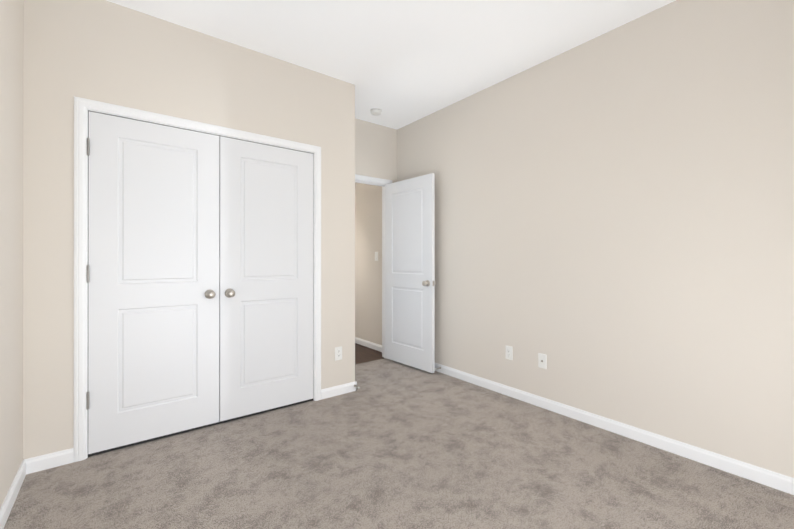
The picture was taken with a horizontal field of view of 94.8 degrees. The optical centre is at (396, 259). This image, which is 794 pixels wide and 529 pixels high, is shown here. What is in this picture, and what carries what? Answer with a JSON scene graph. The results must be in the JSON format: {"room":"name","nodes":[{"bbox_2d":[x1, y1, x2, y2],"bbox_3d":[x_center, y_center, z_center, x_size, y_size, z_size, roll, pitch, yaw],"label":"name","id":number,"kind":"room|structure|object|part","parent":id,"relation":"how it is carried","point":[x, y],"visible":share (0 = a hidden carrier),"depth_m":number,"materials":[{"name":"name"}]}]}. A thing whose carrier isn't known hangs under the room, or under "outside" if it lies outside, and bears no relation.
{"room":"empty bedroom","nodes":[
{"label":"empty bedroom","id":0,"kind":"room"},
{"bbox_2d":[0,0,23,507],"bbox_3d":[-1.175,-0.200,0.775,0.115,2.740,4.543,0,0,-38],"label":"wall","id":1,"kind":"structure","parent":0,"point":[11,222],"depth_m":1.77,"materials":[{"name":"beige paint"}]},
{"bbox_2d":[0,460,25,528],"bbox_3d":[-0.921,1.130,0.550,0.014,0.080,3.650,0,0,-38],"label":"baseboard","id":2,"kind":"structure","parent":1,"relation":"attached to","point":[10,498],"depth_m":1.73,"materials":[{"name":"white paint"}]},
{"bbox_2d":[23,0,354,459],"bbox_3d":[-1.243,-0.198,2.679,2.100,2.740,0.115,0,0,-38],"label":"wall","id":3,"kind":"structure","parent":0,"point":[105,51],"depth_m":2.25,"materials":[{"name":"beige paint"}]},
{"bbox_2d":[24,448,72,473],"bbox_3d":[-1.954,1.131,2.050,0.207,0.080,0.014,0,0,-38],"label":"baseboard","id":4,"kind":"structure","parent":3,"relation":"attached to","point":[48,461],"depth_m":2.05,"materials":[{"name":"white paint"}]},
{"bbox_2d":[86,392,88,409],"bbox_3d":[-1.833,0.832,2.162,0.019,0.106,0.040,0,0,-38],"label":"left closet door hinge","id":5,"kind":"object","parent":3,"relation":"attached to","point":[87,400],"visible":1,"depth_m":2.15,"materials":[{"name":"grey metal"}]},
{"bbox_2d":[87,265,88,282],"bbox_3d":[-1.833,0.084,2.163,0.019,0.106,0.040,0,0,-38],"label":"left closet door hinge","id":6,"kind":"object","parent":3,"relation":"attached to","point":[87,273],"visible":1,"depth_m":2.15,"materials":[{"name":"grey metal"}]},
{"bbox_2d":[87,138,89,155],"bbox_3d":[-1.833,-0.665,2.163,0.019,0.106,0.040,0,0,-38],"label":"left closet door hinge","id":7,"kind":"object","parent":3,"relation":"attached to","point":[88,146],"visible":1,"depth_m":2.15,"materials":[{"name":"grey metal"}]},
{"bbox_2d":[88,111,218,453],"bbox_3d":[-1.534,0.137,2.364,0.711,2.030,0.102,0,0,-38],"label":"closet door","id":8,"kind":"structure","parent":3,"relation":"in","point":[153,287],"depth_m":2.35,"materials":[{"name":"white paint"}]},
{"bbox_3d":[-1.290,0.242,2.529,0.065,0.065,0.067,0,0,-38],"label":"knob","id":9,"kind":"part","parent":8,"relation":"part of","materials":[{"name":"silver metal"}]},
{"bbox_2d":[73,96,320,461],"bbox_3d":[-1.294,0.136,2.640,1.470,2.073,0.115,0,0,-38],"label":"door frame","id":10,"kind":"structure","parent":3,"relation":"attached to","point":[87,228],"depth_m":2.16,"materials":[{"name":"white paint"}]},
{"bbox_2d":[88,110,313,456],"bbox_3d":[-1.271,0.145,2.610,1.434,2.055,0.029,0,0,-38],"label":"seal","id":11,"kind":"object","parent":3,"relation":"attached to","point":[152,439],"visible":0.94,"depth_m":2.58,"materials":[{"name":"black"}]},
{"bbox_2d":[219,136,312,421],"bbox_3d":[-0.966,0.137,2.801,0.711,2.030,0.102,0,0,-38],"label":"closet door","id":12,"kind":"structure","parent":3,"relation":"in","point":[265,277],"depth_m":2.79,"materials":[{"name":"white paint"}]},
{"bbox_3d":[-1.188,0.242,2.608,0.065,0.065,0.067,0,0,-38],"label":"knob","id":13,"kind":"part","parent":12,"relation":"part of","materials":[{"name":"silver metal"}]},
{"bbox_2d":[335,346,341,360],"bbox_3d":[-0.506,0.816,3.168,0.070,0.115,0.008,0,0,-38],"label":"outlet","id":14,"kind":"object","parent":3,"relation":"attached to","point":[338,353],"visible":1,"depth_m":3.16,"materials":[{"name":"white plastic"}]},
{"bbox_2d":[321,381,356,399],"bbox_3d":[-0.499,1.133,3.170,0.349,0.080,0.014,0,0,-38],"label":"baseboard","id":15,"kind":"structure","parent":3,"relation":"attached to","point":[329,392],"depth_m":3.16,"materials":[{"name":"white paint"}]},
{"bbox_2d":[355,343,384,363],"bbox_3d":[-1.829,1.227,4.246,3.315,0.094,1.915,0,0,-38],"label":"floor","id":16,"kind":"structure","parent":0,"point":[363,354],"depth_m":4.54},
{"bbox_2d":[355,118,396,182],"bbox_3d":[-1.257,-0.197,3.505,3.085,2.740,0.115,0,0,-38],"label":"wall","id":17,"kind":"structure","parent":0,"point":[375,150],"depth_m":4.21,"materials":[{"name":"beige paint"}]},
{"bbox_2d":[355,174,391,357],"bbox_3d":[-0.444,0.115,4.121,0.892,2.117,0.132,0,0,-38],"label":"door frame","id":18,"kind":"structure","parent":17,"relation":"attached to","point":[383,259],"depth_m":4.35,"materials":[{"name":"white paint"}]},
{"bbox_2d":[385,173,434,372],"bbox_3d":[0.097,0.139,3.983,0.102,2.030,0.762,0,0,-41],"label":"entry door","id":19,"kind":"structure","parent":17,"relation":"in","point":[409,269],"depth_m":3.95,"materials":[{"name":"white paint"}]},
{"bbox_3d":[0.291,0.243,3.729,0.067,0.065,0.065,0,0,-41],"label":"entry door knob","id":20,"kind":"part","parent":19,"relation":"part of","materials":[{"name":"silver metal"}]},
{"bbox_2d":[106,0,675,128],"bbox_3d":[-0.467,-1.628,2.480,3.315,0.120,6.380,0,0,-38],"label":"ceiling","id":21,"kind":"structure","parent":0,"point":[401,63],"depth_m":2.56,"materials":[{"name":"white paint"}]},
{"bbox_2d":[370,108,381,115],"bbox_3d":[-0.219,-1.544,3.834,0.128,0.045,0.128,0,0,-38],"label":"smoke detector","id":22,"kind":"object","parent":21,"relation":"attached to","point":[375,111],"visible":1,"depth_m":3.80,"materials":[{"name":"white plastic"}]},
{"bbox_2d":[4,358,793,528],"bbox_3d":[0.117,1.221,1.718,3.315,0.100,4.465,0,0,-38],"label":"floor carpet","id":23,"kind":"object","parent":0,"point":[389,444],"visible":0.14,"depth_m":1.97,"materials":[{"name":"grey carpet"}]},
{"bbox_2d":[355,0,793,477],"bbox_3d":[0.801,-0.197,3.455,0.115,2.740,6.380,0,0,-38],"label":"wall","id":24,"kind":"structure","parent":0,"point":[614,224],"depth_m":2.38,"materials":[{"name":"beige paint"}]},
{"bbox_2d":[355,337,381,351],"bbox_3d":[-0.601,1.135,5.168,0.014,0.080,1.722,0,0,-38],"label":"baseboard","id":25,"kind":"structure","parent":24,"relation":"attached to","point":[371,345],"depth_m":4.87,"materials":[{"name":"white paint"}]},
{"bbox_2d":[506,345,512,359],"bbox_3d":[0.963,0.803,3.143,0.008,0.115,0.070,0,0,-38],"label":"outlet","id":26,"kind":"object","parent":24,"relation":"attached to","point":[509,352],"visible":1,"depth_m":3.14,"materials":[{"name":"white plastic"}]},
{"bbox_2d":[538,353,546,368],"bbox_3d":[1.149,0.805,2.894,0.016,0.115,0.070,0,0,-38],"label":"outlet","id":27,"kind":"object","parent":24,"relation":"attached to","point":[542,360],"visible":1,"depth_m":2.89,"materials":[{"name":"white plastic"}]},
{"bbox_2d":[435,363,793,494],"bbox_3d":[1.310,1.132,2.686,0.014,0.080,4.313,0,0,-38],"label":"baseboard","id":28,"kind":"structure","parent":24,"relation":"attached to","point":[772,479],"depth_m":2.32,"materials":[{"name":"white paint"}]}
]}

